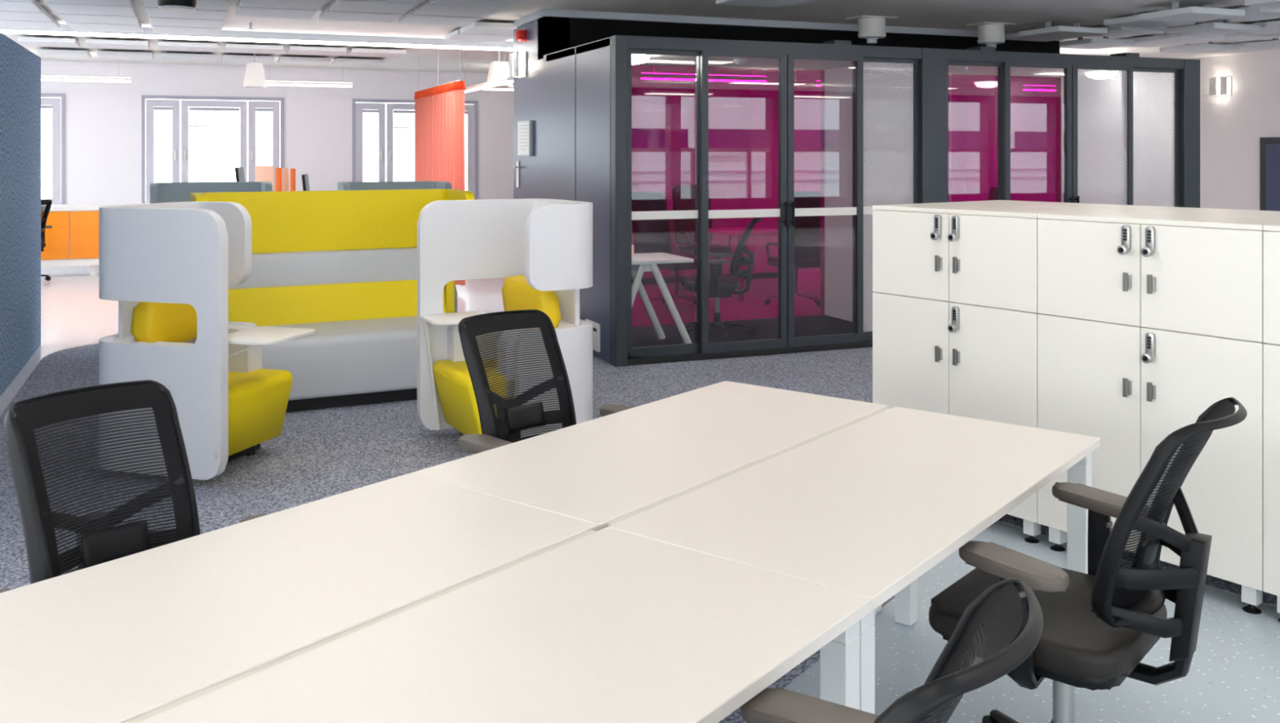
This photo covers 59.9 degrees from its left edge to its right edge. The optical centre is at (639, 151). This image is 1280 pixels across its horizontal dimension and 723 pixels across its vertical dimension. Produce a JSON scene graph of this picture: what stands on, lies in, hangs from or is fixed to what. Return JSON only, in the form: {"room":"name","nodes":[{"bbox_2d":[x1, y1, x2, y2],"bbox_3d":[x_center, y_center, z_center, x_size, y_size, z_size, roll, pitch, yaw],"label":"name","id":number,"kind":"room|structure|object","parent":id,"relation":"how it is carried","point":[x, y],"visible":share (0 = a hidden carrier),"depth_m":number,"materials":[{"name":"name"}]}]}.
{"room":"open-plan office","nodes":[
{"label":"open-plan office","id":0,"kind":"room"},
{"bbox_2d":[40,60,513,253],"bbox_3d":[-3.912,0.165,17.992,20.200,2.950,0.300,0,0,-22],"label":"wall","id":1,"kind":"structure","parent":0,"point":[104,120],"depth_m":17.15,"materials":[{"name":"white paint"}]},
{"bbox_2d":[40,93,65,204],"bbox_3d":[-9.231,0.015,15.675,2.060,1.710,0.220,0,0,-22],"label":"window","id":2,"kind":"structure","parent":1,"relation":"in","point":[57,104],"depth_m":16.02,"materials":[{"name":"grey"}]},
{"bbox_2d":[142,95,284,203],"bbox_3d":[-6.435,0.015,16.803,2.070,1.710,0.220,0,0,-22],"label":"window","id":3,"kind":"structure","parent":1,"relation":"in","point":[274,104],"depth_m":16.76,"materials":[{"name":"grey"}]},
{"bbox_2d":[351,98,477,199],"bbox_3d":[-3.611,0.015,17.941,2.080,1.710,0.220,0,0,-22],"label":"window","id":4,"kind":"structure","parent":1,"relation":"in","point":[378,105],"depth_m":17.78,"materials":[{"name":"grey"}]},
{"bbox_2d":[0,265,871,416],"bbox_3d":[4.656,1.700,8.508,29.000,0.120,24.300,0,0,-22],"label":"floor","id":5,"kind":"structure","parent":0,"point":[73,314],"depth_m":11.67,"materials":[{"name":"white"}]},
{"bbox_2d":[0,32,40,396],"bbox_3d":[-3.924,0.420,6.429,0.090,2.440,6.460,0,0,-22],"label":"wall","id":6,"kind":"structure","parent":5,"relation":"on","point":[20,68],"depth_m":8.17,"materials":[{"name":"fabric"}]},
{"bbox_2d":[40,199,52,280],"bbox_3d":[-7.655,1.109,13.793,0.698,1.038,0.714,0,0,28],"label":"chair","id":7,"kind":"object","parent":5,"relation":"on","point":[46,205],"visible":0.3,"depth_m":13.87,"materials":[{"name":"grey"}]},
{"bbox_2d":[40,203,149,275],"bbox_3d":[-7.298,1.175,14.891,2.800,0.930,0.520,0,0,-22],"label":"credenza","id":8,"kind":"object","parent":5,"relation":"on","point":[73,239],"visible":0.31,"depth_m":14.58,"materials":[{"name":"white paint"}]},
{"bbox_2d":[1259,137,1279,211],"bbox_3d":[8.293,0.725,14.050,0.110,1.830,1.000,0,0,-22],"label":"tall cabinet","id":9,"kind":"object","parent":5,"relation":"on","point":[1269,147],"visible":0.46,"depth_m":14.35,"materials":[{"name":"grey metal"}]},
{"bbox_3d":[-4.889,1.270,15.604,2.200,0.740,0.800,0,0,-22],"label":"desk","id":10,"kind":"object","parent":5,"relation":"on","visible":0},
{"bbox_2d":[254,165,274,191],"bbox_3d":[-5.228,0.544,15.467,0.250,0.708,0.120,0,0,-22],"label":"screen","id":11,"kind":"object","parent":10,"relation":"on","point":[262,173],"visible":0.48,"depth_m":15.46,"materials":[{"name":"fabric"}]},
{"bbox_2d":[513,16,569,199],"bbox_3d":[-0.961,0.166,10.740,0.250,2.949,1.040,0,0,-22],"label":"wall column","id":12,"kind":"structure","parent":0,"point":[528,91],"depth_m":10.53,"materials":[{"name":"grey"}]},
{"bbox_2d":[509,51,527,78],"bbox_3d":[-1.190,-0.850,10.841,0.100,0.240,0.280,0,0,-22],"label":"wall lamp","id":13,"kind":"object","parent":12,"relation":"attached to","point":[517,62],"visible":1,"depth_m":10.77,"materials":[{"name":"white paint"}]},
{"bbox_2d":[517,120,533,155],"bbox_3d":[-1.109,-0.130,10.723,0.038,0.340,0.420,0,0,-22],"label":"board","id":14,"kind":"object","parent":12,"relation":"attached to","point":[525,128],"visible":1,"depth_m":10.65,"materials":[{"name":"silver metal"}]},
{"bbox_2d":[0,342,1276,722],"bbox_3d":[4.767,1.637,5.425,15.100,0.006,14.802,0,0,-22],"label":"floor","id":15,"kind":"structure","parent":0,"point":[319,454],"depth_m":6.35,"materials":[{"name":"carpet"}]},
{"bbox_2d":[0,380,268,593],"bbox_3d":[-1.140,1.109,2.568,0.698,1.038,0.714,0,0,38],"label":"chair","id":16,"kind":"object","parent":15,"relation":"on","point":[101,473],"visible":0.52,"depth_m":2.69,"materials":[{"name":"grey"}]},
{"bbox_2d":[98,201,315,479],"bbox_3d":[-2.202,0.960,5.803,1.010,1.360,0.764,0,0,17],"label":"armchair","id":17,"kind":"object","parent":15,"relation":"on","point":[170,268],"visible":0.88,"depth_m":5.49,"materials":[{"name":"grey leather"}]},
{"bbox_2d":[130,302,196,342],"bbox_3d":[-2.426,0.858,5.873,0.100,0.270,0.600,8,2,17],"label":"cushion","id":18,"kind":"object","parent":17,"relation":"on","point":[152,322],"depth_m":5.68,"materials":[{"name":"fabric"}]},
{"bbox_2d":[149,181,272,253],"bbox_3d":[-3.749,0.957,9.740,1.000,1.366,0.890,0,0,-24],"label":"sofa","id":19,"kind":"object","parent":15,"relation":"on","point":[172,192],"visible":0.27,"depth_m":10.01,"materials":[{"name":"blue fabric"}]},
{"bbox_2d":[0,473,597,722],"bbox_3d":[-0.866,1.268,2.268,0.695,0.735,1.598,0,0,38],"label":"desk","id":20,"kind":"object","parent":15,"relation":"on","point":[122,640],"visible":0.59,"depth_m":2.28,"materials":[{"name":"white laminate"}]},
{"bbox_2d":[190,189,475,412],"bbox_3d":[-2.031,0.957,7.468,1.800,1.366,0.890,0,0,-26],"label":"sofa","id":21,"kind":"object","parent":15,"relation":"on","point":[360,304],"visible":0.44,"depth_m":7.64,"materials":[{"name":"yellow fabric"}]},
{"bbox_2d":[337,181,457,312],"bbox_3d":[-2.153,0.957,9.898,0.960,1.366,0.890,0,0,-24],"label":"sofa","id":22,"kind":"object","parent":15,"relation":"on","point":[385,185],"visible":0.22,"depth_m":10.21,"materials":[{"name":"blue fabric"}]},
{"bbox_2d":[417,198,592,435],"bbox_3d":[-0.744,0.960,6.205,0.820,1.360,0.764,0,0,-28],"label":"armchair","id":23,"kind":"object","parent":15,"relation":"on","point":[542,248],"visible":0.66,"depth_m":6.29,"materials":[{"name":"grey leather"}]},
{"bbox_2d":[501,275,561,328],"bbox_3d":[-0.620,0.858,6.269,0.100,0.270,0.600,-9,4,-28],"label":"cushion","id":24,"kind":"object","parent":23,"relation":"on","point":[517,294],"depth_m":6.16,"materials":[{"name":"fabric"}]},
{"bbox_2d":[457,309,633,453],"bbox_3d":[-0.306,1.109,3.840,0.714,1.038,0.698,0,0,-44],"label":"chair","id":25,"kind":"object","parent":15,"relation":"on","point":[515,363],"visible":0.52,"depth_m":3.99,"materials":[{"name":"grey"}]},
{"bbox_2d":[409,381,888,615],"bbox_3d":[0.118,1.268,3.529,0.695,0.735,1.598,0,0,38],"label":"desk","id":26,"kind":"object","parent":15,"relation":"on","point":[601,471],"visible":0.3,"depth_m":3.35,"materials":[{"name":"white laminate"}]},
{"bbox_2d":[543,35,1199,367],"bbox_3d":[2.257,0.350,10.428,6.015,2.580,1.925,0,0,-22],"label":"booth","id":27,"kind":"object","parent":15,"relation":"on","point":[804,140],"visible":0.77,"depth_m":10.32,"materials":[{"name":"glass"}]},
{"bbox_2d":[631,252,693,343],"bbox_3d":[-0.017,1.259,9.266,0.753,0.762,0.660,0,0,-22],"label":"desk","id":28,"kind":"object","parent":27,"relation":"on","point":[642,263],"visible":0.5,"depth_m":9.06,"materials":[{"name":"white paint"}]},
{"bbox_2d":[684,217,762,340],"bbox_3d":[0.746,1.109,9.919,0.698,1.038,0.714,0,0,8],"label":"chair","id":29,"kind":"object","parent":27,"relation":"on","point":[720,286],"visible":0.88,"depth_m":9.80,"materials":[{"name":"grey"}]},
{"bbox_2d":[872,202,1100,543],"bbox_3d":[1.558,0.948,5.085,0.541,1.385,0.887,0,0,-37],"label":"cabinet","id":30,"kind":"object","parent":15,"relation":"on","point":[955,313],"visible":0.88,"depth_m":4.91,"materials":[{"name":"beige"}]},
{"bbox_2d":[943,200,1157,209],"bbox_3d":[1.999,0.948,5.415,0.541,1.385,0.887,0,0,-37],"label":"cabinet","id":31,"kind":"object","parent":15,"relation":"on","point":[1001,202],"visible":0.03,"depth_m":5.33,"materials":[{"name":"beige"}]},
{"bbox_2d":[1037,209,1279,614],"bbox_3d":[2.091,0.948,4.373,0.541,1.385,0.887,0,0,-37],"label":"cabinet","id":32,"kind":"object","parent":15,"relation":"on","point":[1147,322],"visible":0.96,"depth_m":4.17,"materials":[{"name":"beige"}]},
{"bbox_2d":[1108,206,1279,217],"bbox_3d":[2.532,0.948,4.704,0.541,1.385,0.887,0,0,-37],"label":"cabinet","id":33,"kind":"object","parent":15,"relation":"on","point":[1273,214],"visible":0.04,"depth_m":4.74,"materials":[{"name":"beige"}]},
{"bbox_2d":[1262,223,1279,622],"bbox_3d":[2.624,0.948,3.662,0.541,1.385,0.887,0,0,-37],"label":"cabinet","id":34,"kind":"object","parent":15,"relation":"on","point":[1271,232],"visible":1,"depth_m":3.86,"materials":[{"name":"beige"}]},
{"bbox_2d":[2,0,1279,72],"bbox_3d":[4.469,-1.370,8.972,29.000,0.120,23.300,0,0,-22],"label":"ceiling","id":35,"kind":"structure","parent":0,"point":[1028,15],"depth_m":11.02,"materials":[{"name":"white paint"}]},
{"bbox_2d":[0,0,42,12],"bbox_3d":[-5.404,-1.270,9.380,0.570,0.080,0.660,0,0,-22],"label":"acoustic panel","id":36,"kind":"object","parent":35,"relation":"attached to","point":[33,6],"visible":0.88,"depth_m":9.42,"materials":[{"name":"grey"}]},
{"bbox_2d":[0,8,52,21],"bbox_3d":[-5.685,-1.270,10.075,0.570,0.080,0.660,0,0,-22],"label":"acoustic panel","id":37,"kind":"object","parent":35,"relation":"attached to","point":[44,15],"visible":0.6,"depth_m":10.08,"materials":[{"name":"grey"}]},
{"bbox_2d":[0,17,61,29],"bbox_3d":[-5.965,-1.270,10.771,0.570,0.080,0.660,0,0,-22],"label":"acoustic panel","id":38,"kind":"object","parent":35,"relation":"attached to","point":[54,24],"visible":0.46,"depth_m":10.75,"materials":[{"name":"grey"}]},
{"bbox_2d":[17,36,79,47],"bbox_3d":[-6.743,-1.270,12.700,0.570,0.080,0.600,0,0,-22],"label":"acoustic panel","id":39,"kind":"object","parent":35,"relation":"attached to","point":[27,41],"visible":1,"depth_m":12.51,"materials":[{"name":"grey"}]},
{"bbox_2d":[36,48,91,57],"bbox_3d":[-7.341,-1.270,14.184,0.570,0.080,0.600,0,0,-22],"label":"acoustic panel","id":40,"kind":"object","parent":35,"relation":"attached to","point":[43,52],"visible":1,"depth_m":13.98,"materials":[{"name":"grey"}]},
{"bbox_2d":[40,58,130,82],"bbox_3d":[-7.547,-1.125,14.748,1.430,0.370,0.080,0,0,-22],"label":"pendant","id":41,"kind":"object","parent":35,"relation":"hanging from","point":[118,79],"visible":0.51,"depth_m":14.78,"materials":[{"name":"white paint"}]},
{"bbox_2d":[40,78,130,82],"bbox_3d":[-7.547,-0.953,14.748,1.430,0.025,0.076,0,0,-22],"label":"diffuser","id":42,"kind":"object","parent":41,"relation":"attached to","point":[104,80],"depth_m":14.81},
{"bbox_2d":[44,0,132,6],"bbox_3d":[-4.465,-1.270,8.950,0.650,0.080,0.660,0,0,-22],"label":"acoustic panel","id":43,"kind":"object","parent":35,"relation":"attached to","point":[113,2],"visible":1,"depth_m":9.11,"materials":[{"name":"grey"}]},
{"bbox_2d":[46,2,136,16],"bbox_3d":[-4.746,-1.270,9.645,0.650,0.080,0.660,0,0,-22],"label":"acoustic panel","id":44,"kind":"object","parent":35,"relation":"attached to","point":[70,8],"visible":0.63,"depth_m":9.58,"materials":[{"name":"grey"}]},
{"bbox_2d":[56,13,139,25],"bbox_3d":[-5.026,-1.270,10.341,0.650,0.080,0.660,0,0,-22],"label":"acoustic panel","id":45,"kind":"object","parent":35,"relation":"attached to","point":[66,17],"visible":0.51,"depth_m":10.29,"materials":[{"name":"grey"}]},
{"bbox_2d":[65,21,142,32],"bbox_3d":[-5.307,-1.270,11.036,0.650,0.080,0.660,0,0,-22],"label":"acoustic panel","id":46,"kind":"object","parent":35,"relation":"attached to","point":[74,26],"visible":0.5,"depth_m":10.96,"materials":[{"name":"grey"}]},
{"bbox_2d":[84,39,150,49],"bbox_3d":[-6.085,-1.270,12.965,0.650,0.080,0.600,0,0,-22],"label":"acoustic panel","id":47,"kind":"object","parent":35,"relation":"attached to","point":[91,43],"visible":1,"depth_m":12.78,"materials":[{"name":"grey"}]},
{"bbox_2d":[96,50,154,59],"bbox_3d":[-6.683,-1.270,14.449,0.650,0.080,0.600,0,0,-22],"label":"acoustic panel","id":48,"kind":"object","parent":35,"relation":"attached to","point":[102,55],"visible":1,"depth_m":14.24,"materials":[{"name":"grey"}]},
{"bbox_2d":[156,0,196,12],"bbox_3d":[-3.654,-1.215,8.770,0.290,0.190,0.290,0,0,-22],"label":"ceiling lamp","id":49,"kind":"object","parent":35,"relation":"attached to","point":[183,6],"visible":1,"depth_m":8.67,"materials":[{"name":"black plastic"}]},
{"bbox_2d":[145,6,226,19],"bbox_3d":[-4.050,-1.270,9.925,0.650,0.080,0.660,0,0,-22],"label":"acoustic panel","id":50,"kind":"object","parent":35,"relation":"attached to","point":[151,11],"visible":0.49,"depth_m":9.92,"materials":[{"name":"grey"}]},
{"bbox_2d":[142,0,229,10],"bbox_3d":[-3.770,-1.270,9.230,0.650,0.080,0.660,0,0,-22],"label":"acoustic panel","id":51,"kind":"object","parent":35,"relation":"attached to","point":[222,5],"visible":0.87,"depth_m":9.26,"materials":[{"name":"grey"}]},
{"bbox_2d":[148,17,224,28],"bbox_3d":[-4.331,-1.270,10.621,0.650,0.080,0.660,0,0,-22],"label":"acoustic panel","id":52,"kind":"object","parent":35,"relation":"attached to","point":[158,21],"visible":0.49,"depth_m":10.55,"materials":[{"name":"grey"}]},
{"bbox_2d":[151,25,222,35],"bbox_3d":[-4.611,-1.270,11.317,0.650,0.080,0.660,0,0,-22],"label":"acoustic panel","id":53,"kind":"object","parent":35,"relation":"attached to","point":[157,29],"visible":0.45,"depth_m":11.26,"materials":[{"name":"grey"}]},
{"bbox_2d":[157,41,217,51],"bbox_3d":[-5.389,-1.270,13.246,0.650,0.080,0.600,0,0,-22],"label":"acoustic panel","id":54,"kind":"object","parent":35,"relation":"attached to","point":[166,46],"visible":1,"depth_m":13.04,"materials":[{"name":"grey"}]},
{"bbox_2d":[160,52,214,62],"bbox_3d":[-5.987,-1.270,14.730,0.650,0.080,0.600,0,0,-22],"label":"acoustic panel","id":55,"kind":"object","parent":35,"relation":"attached to","point":[165,56],"visible":1,"depth_m":14.53,"materials":[{"name":"grey"}]},
{"bbox_2d":[221,54,274,62],"bbox_3d":[-5.301,-1.270,15.007,0.650,0.080,0.600,0,0,-22],"label":"acoustic panel","id":56,"kind":"object","parent":35,"relation":"attached to","point":[225,58],"visible":1,"depth_m":14.81,"materials":[{"name":"grey"}]},
{"bbox_2d":[224,43,283,53],"bbox_3d":[-4.703,-1.270,13.523,0.650,0.080,0.600,0,0,-22],"label":"acoustic panel","id":57,"kind":"object","parent":35,"relation":"attached to","point":[244,48],"visible":1,"depth_m":13.31,"materials":[{"name":"grey"}]},
{"bbox_2d":[242,53,266,88],"bbox_3d":[-4.857,-1.059,13.999,0.280,0.502,0.240,0,0,-22],"label":"pendant","id":58,"kind":"object","parent":35,"relation":"hanging from","point":[254,77],"visible":0.88,"depth_m":13.90,"materials":[{"name":"white paint"}]},
{"bbox_2d":[0,24,513,51],"bbox_3d":[-4.937,-1.258,11.843,8.100,0.104,0.100,0,0,-22],"label":"ceiling beam","id":59,"kind":"structure","parent":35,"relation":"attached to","point":[148,33],"depth_m":12.26,"materials":[{"name":"grey"}]},
{"bbox_2d":[235,2,317,19],"bbox_3d":[-3.240,-1.270,9.896,0.650,0.080,0.660,0,0,-22],"label":"acoustic panel","id":60,"kind":"object","parent":35,"relation":"attached to","point":[246,11],"visible":0.63,"depth_m":9.80,"materials":[{"name":"grey"}]},
{"bbox_2d":[239,0,326,9],"bbox_3d":[-2.960,-1.270,9.201,0.650,0.080,0.660,0,0,-22],"label":"acoustic panel","id":61,"kind":"object","parent":35,"relation":"attached to","point":[290,4],"visible":1,"depth_m":9.21,"materials":[{"name":"grey"}]},
{"bbox_2d":[277,56,331,64],"bbox_3d":[-4.619,-1.270,15.281,0.660,0.080,0.600,0,0,-22],"label":"acoustic panel","id":62,"kind":"object","parent":35,"relation":"attached to","point":[282,60],"visible":1,"depth_m":15.09,"materials":[{"name":"grey"}]},
{"bbox_2d":[266,62,352,87],"bbox_3d":[-4.760,-1.125,15.871,1.260,0.370,0.080,0,0,-22],"label":"pendant","id":63,"kind":"object","parent":35,"relation":"hanging from","point":[269,82],"visible":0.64,"depth_m":15.85,"materials":[{"name":"white paint"}]},
{"bbox_2d":[266,83,352,87],"bbox_3d":[-4.760,-0.953,15.871,1.260,0.025,0.076,0,0,-22],"label":"diffuser","id":64,"kind":"object","parent":63,"relation":"attached to","point":[335,85],"depth_m":15.88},
{"bbox_2d":[286,45,346,55],"bbox_3d":[-4.021,-1.270,13.797,0.660,0.080,0.600,0,0,-22],"label":"acoustic panel","id":65,"kind":"object","parent":35,"relation":"attached to","point":[295,50],"visible":1,"depth_m":13.61,"materials":[{"name":"grey"}]},
{"bbox_2d":[331,57,385,66],"bbox_3d":[-3.942,-1.270,15.554,0.660,0.080,0.600,0,0,-22],"label":"acoustic panel","id":66,"kind":"object","parent":35,"relation":"attached to","point":[339,61],"visible":1,"depth_m":15.37,"materials":[{"name":"grey"}]},
{"bbox_2d":[319,6,403,22],"bbox_3d":[-2.559,-1.270,10.171,0.660,0.080,0.660,0,0,-22],"label":"acoustic panel","id":67,"kind":"object","parent":35,"relation":"attached to","point":[326,15],"visible":0.64,"depth_m":10.10,"materials":[{"name":"grey"}]},
{"bbox_2d":[328,0,418,13],"bbox_3d":[-2.278,-1.270,9.475,0.660,0.080,0.660,0,0,-22],"label":"acoustic panel","id":68,"kind":"object","parent":35,"relation":"attached to","point":[335,5],"visible":0.89,"depth_m":9.42,"materials":[{"name":"grey"}]},
{"bbox_2d":[346,48,406,57],"bbox_3d":[-3.344,-1.270,14.070,0.660,0.080,0.600,0,0,-22],"label":"acoustic panel","id":69,"kind":"object","parent":35,"relation":"attached to","point":[353,51],"visible":1,"depth_m":13.87,"materials":[{"name":"grey"}]},
{"bbox_2d":[413,48,465,285],"bbox_3d":[-2.553,0.115,14.012,0.130,2.850,2.700,0,0,-22],"label":"curtain","id":70,"kind":"object","parent":35,"relation":"hanging from","point":[439,109],"visible":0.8,"depth_m":13.64,"materials":[{"name":"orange fabric"}]},
{"bbox_2d":[398,9,482,26],"bbox_3d":[-1.882,-1.270,10.444,0.660,0.080,0.660,0,0,-22],"label":"acoustic panel","id":71,"kind":"object","parent":35,"relation":"attached to","point":[408,18],"visible":0.67,"depth_m":10.35,"materials":[{"name":"grey"}]},
{"bbox_2d":[413,0,503,17],"bbox_3d":[-1.601,-1.270,9.748,0.660,0.080,0.660,0,0,-22],"label":"acoustic panel","id":72,"kind":"object","parent":35,"relation":"attached to","point":[424,8],"visible":0.67,"depth_m":9.69,"materials":[{"name":"grey"}]},
{"bbox_2d":[429,0,522,7],"bbox_3d":[-1.321,-1.270,9.053,0.660,0.080,0.660,0,0,-22],"label":"acoustic panel","id":73,"kind":"object","parent":35,"relation":"attached to","point":[491,3],"visible":1,"depth_m":9.16,"materials":[{"name":"grey"}]},
{"bbox_2d":[444,29,513,42],"bbox_3d":[-1.724,-1.270,12.017,0.650,0.080,0.660,0,0,-22],"label":"acoustic panel","id":74,"kind":"object","parent":35,"relation":"attached to","point":[456,35],"visible":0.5,"depth_m":11.96,"materials":[{"name":"grey"}]},
{"bbox_2d":[459,21,516,35],"bbox_3d":[-1.443,-1.270,11.322,0.650,0.080,0.660,0,0,-22],"label":"acoustic panel","id":75,"kind":"object","parent":35,"relation":"attached to","point":[478,28],"visible":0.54,"depth_m":11.11,"materials":[{"name":"grey"}]},
{"bbox_2d":[464,40,513,93],"bbox_3d":[-1.913,-1.045,13.569,0.100,0.530,2.600,0,0,-22],"label":"pendant","id":76,"kind":"object","parent":35,"relation":"hanging from","point":[506,80],"visible":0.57,"depth_m":13.15,"materials":[{"name":"white paint"}]},
{"bbox_2d":[464,80,513,93],"bbox_3d":[-1.913,-0.786,13.569,0.090,0.012,2.580,0,0,-22],"label":"diffuser","id":77,"kind":"object","parent":76,"relation":"attached to","point":[492,83],"depth_m":13.31,"materials":[{"name":"plastic"}]},
{"bbox_2d":[486,50,512,88],"bbox_3d":[-1.756,-1.059,13.848,0.280,0.502,0.240,0,0,-22],"label":"pendant","id":78,"kind":"object","parent":35,"relation":"hanging from","point":[496,68],"visible":0.76,"depth_m":13.76,"materials":[{"name":"white paint"}]},
{"bbox_2d":[715,0,814,8],"bbox_3d":[1.050,-1.270,9.082,0.640,0.080,0.660,0,0,-22],"label":"acoustic panel","id":79,"kind":"object","parent":35,"relation":"attached to","point":[762,3],"visible":1,"depth_m":9.16,"materials":[{"name":"grey"}]},
{"bbox_2d":[846,15,897,44],"bbox_3d":[2.265,-1.185,10.855,0.400,0.250,0.280,0,0,-22],"label":"ceiling projector","id":80,"kind":"object","parent":35,"relation":"attached to","point":[871,28],"visible":1,"depth_m":10.75,"materials":[{"name":"white paint"}]},
{"bbox_2d":[966,22,1016,48],"bbox_3d":[3.601,-1.185,11.393,0.400,0.250,0.280,0,0,-22],"label":"ceiling projector","id":81,"kind":"object","parent":35,"relation":"attached to","point":[989,33],"visible":0.89,"depth_m":11.29,"materials":[{"name":"white paint"}]},
{"bbox_2d":[1018,21,1107,39],"bbox_3d":[4.276,-1.245,11.244,0.620,0.130,0.580,0,0,-22],"label":"acoustic panel","id":82,"kind":"object","parent":35,"relation":"attached to","point":[1048,32],"visible":1,"depth_m":11.10,"materials":[{"name":"grey"}]},
{"bbox_2d":[1059,36,1134,49],"bbox_3d":[5.060,-1.245,12.402,0.620,0.130,0.580,0,0,-22],"label":"acoustic panel","id":83,"kind":"object","parent":35,"relation":"attached to","point":[1081,43],"visible":0.85,"depth_m":12.22,"materials":[{"name":"grey"}]},
{"bbox_2d":[1093,25,1167,37],"bbox_3d":[5.018,-1.270,11.544,0.620,0.080,0.580,0,0,-22],"label":"acoustic panel","id":84,"kind":"object","parent":35,"relation":"attached to","point":[1113,31],"visible":0.56,"depth_m":11.36,"materials":[{"name":"grey"}]},
{"bbox_2d":[1103,13,1189,27],"bbox_3d":[4.901,-1.270,10.656,0.620,0.080,0.580,0,0,-22],"label":"acoustic panel","id":85,"kind":"object","parent":35,"relation":"attached to","point":[1133,20],"visible":0.5,"depth_m":10.68,"materials":[{"name":"grey"}]},
{"bbox_2d":[1137,27,1224,44],"bbox_3d":[5.760,-1.245,11.843,0.620,0.130,0.580,0,0,-22],"label":"acoustic panel","id":86,"kind":"object","parent":35,"relation":"attached to","point":[1176,39],"visible":0.68,"depth_m":11.75,"materials":[{"name":"grey"}]},
{"bbox_2d":[1138,1,1244,22],"bbox_3d":[4.859,-1.245,9.798,0.620,0.130,0.580,0,0,-22],"label":"acoustic panel","id":87,"kind":"object","parent":35,"relation":"attached to","point":[1190,14],"visible":1,"depth_m":9.66,"materials":[{"name":"grey"}]},
{"bbox_2d":[1160,41,1239,53],"bbox_3d":[6.544,-1.245,13.000,0.620,0.130,0.580,0,0,-22],"label":"acoustic panel","id":88,"kind":"object","parent":35,"relation":"attached to","point":[1210,47],"visible":0.82,"depth_m":12.84,"materials":[{"name":"grey"}]},
{"bbox_2d":[1165,19,1260,35],"bbox_3d":[5.643,-1.245,10.955,0.620,0.130,0.580,0,0,-22],"label":"acoustic panel","id":89,"kind":"object","parent":35,"relation":"attached to","point":[1215,28],"visible":0.91,"depth_m":10.80,"materials":[{"name":"grey"}]},
{"bbox_2d":[1212,32,1279,42],"bbox_3d":[6.502,-1.270,12.142,0.620,0.080,0.580,0,0,-22],"label":"acoustic panel","id":90,"kind":"object","parent":35,"relation":"attached to","point":[1233,37],"visible":0.46,"depth_m":11.98,"materials":[{"name":"grey"}]},
{"bbox_2d":[1220,6,1279,21],"bbox_3d":[5.601,-1.270,10.097,0.620,0.080,0.580,0,0,-22],"label":"acoustic panel","id":91,"kind":"object","parent":35,"relation":"attached to","point":[1251,13],"visible":0.68,"depth_m":9.92,"materials":[{"name":"grey"}]},
{"bbox_2d":[1244,38,1279,49],"bbox_3d":[7.243,-1.245,12.441,0.620,0.130,0.580,0,0,-22],"label":"acoustic panel","id":92,"kind":"object","parent":35,"relation":"attached to","point":[1274,43],"visible":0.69,"depth_m":12.42,"materials":[{"name":"grey"}]},
{"bbox_2d":[1244,0,1279,8],"bbox_3d":[5.484,-1.270,9.209,0.620,0.080,0.580,0,0,-22],"label":"acoustic panel","id":93,"kind":"object","parent":35,"relation":"attached to","point":[1260,3],"visible":1,"depth_m":9.27,"materials":[{"name":"grey"}]},
{"bbox_2d":[537,16,1059,59],"bbox_3d":[1.877,-1.052,11.431,6.030,0.385,0.200,0,0,-22],"label":"wall","id":94,"kind":"structure","parent":0,"point":[582,31],"depth_m":11.04,"materials":[{"name":"black paint"}]},
{"bbox_2d":[541,8,1063,40],"bbox_3d":[1.917,-1.278,11.318,6.080,0.065,0.040,0,0,-22],"label":"trim","id":95,"kind":"structure","parent":94,"relation":"attached to","point":[544,12],"depth_m":10.92,"materials":[{"name":"grey"}]},
{"bbox_2d":[742,520,1279,722],"bbox_3d":[1.222,1.638,0.015,8.678,0.004,8.914,0,0,-22],"label":"floor","id":96,"kind":"structure","parent":0,"point":[1233,675],"depth_m":3.48,"materials":[{"name":"carpet"}]},
{"bbox_2d":[137,527,871,722],"bbox_3d":[-0.297,1.268,1.824,0.695,0.735,1.598,0,0,38],"label":"desk","id":97,"kind":"object","parent":96,"relation":"on","point":[606,625],"visible":1,"depth_m":2.03,"materials":[{"name":"white laminate"}]},
{"bbox_2d":[124,529,595,722],"bbox_3d":[-0.582,0.973,2.046,0.025,0.135,1.540,0,0,38],"label":"cable tray","id":98,"kind":"object","parent":97,"relation":"attached to","point":[184,700],"visible":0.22,"depth_m":2.08,"materials":[{"name":"beige"}]},
{"bbox_2d":[608,406,1100,714],"bbox_3d":[0.687,1.268,3.086,0.695,0.735,1.598,0,0,38],"label":"desk","id":99,"kind":"object","parent":96,"relation":"on","point":[867,508],"visible":0.68,"depth_m":2.90,"materials":[{"name":"white laminate"}]},
{"bbox_2d":[606,408,889,527],"bbox_3d":[0.402,0.973,3.308,0.026,0.135,1.540,0,0,38],"label":"cable tray","id":100,"kind":"object","parent":99,"relation":"attached to","point":[726,475],"visible":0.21,"depth_m":3.14,"materials":[{"name":"beige"}]},
{"bbox_2d":[739,578,1043,722],"bbox_3d":[0.191,1.109,1.548,0.698,1.038,0.714,0,0,32],"label":"chair","id":101,"kind":"object","parent":96,"relation":"on","point":[976,654],"visible":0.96,"depth_m":1.50,"materials":[{"name":"grey"}]},
{"bbox_2d":[928,397,1247,722],"bbox_3d":[1.111,1.115,2.763,0.696,1.038,0.767,0,0,40],"label":"chair","id":102,"kind":"object","parent":96,"relation":"on","point":[1099,624],"visible":0.94,"depth_m":2.58,"materials":[{"name":"black plastic"}]},
{"bbox_2d":[1191,50,1279,210],"bbox_3d":[7.102,0.165,17.419,0.200,2.950,9.000,0,0,-22],"label":"wall","id":103,"kind":"structure","parent":0,"point":[1232,126],"depth_m":14.90,"materials":[{"name":"white paint"}]},
{"bbox_2d":[1208,76,1231,95],"bbox_3d":[7.879,-0.890,15.091,0.100,0.240,0.280,0,0,-22],"label":"wall lamp","id":104,"kind":"object","parent":103,"relation":"attached to","point":[1220,86],"visible":1,"depth_m":15.07,"materials":[{"name":"white paint"}]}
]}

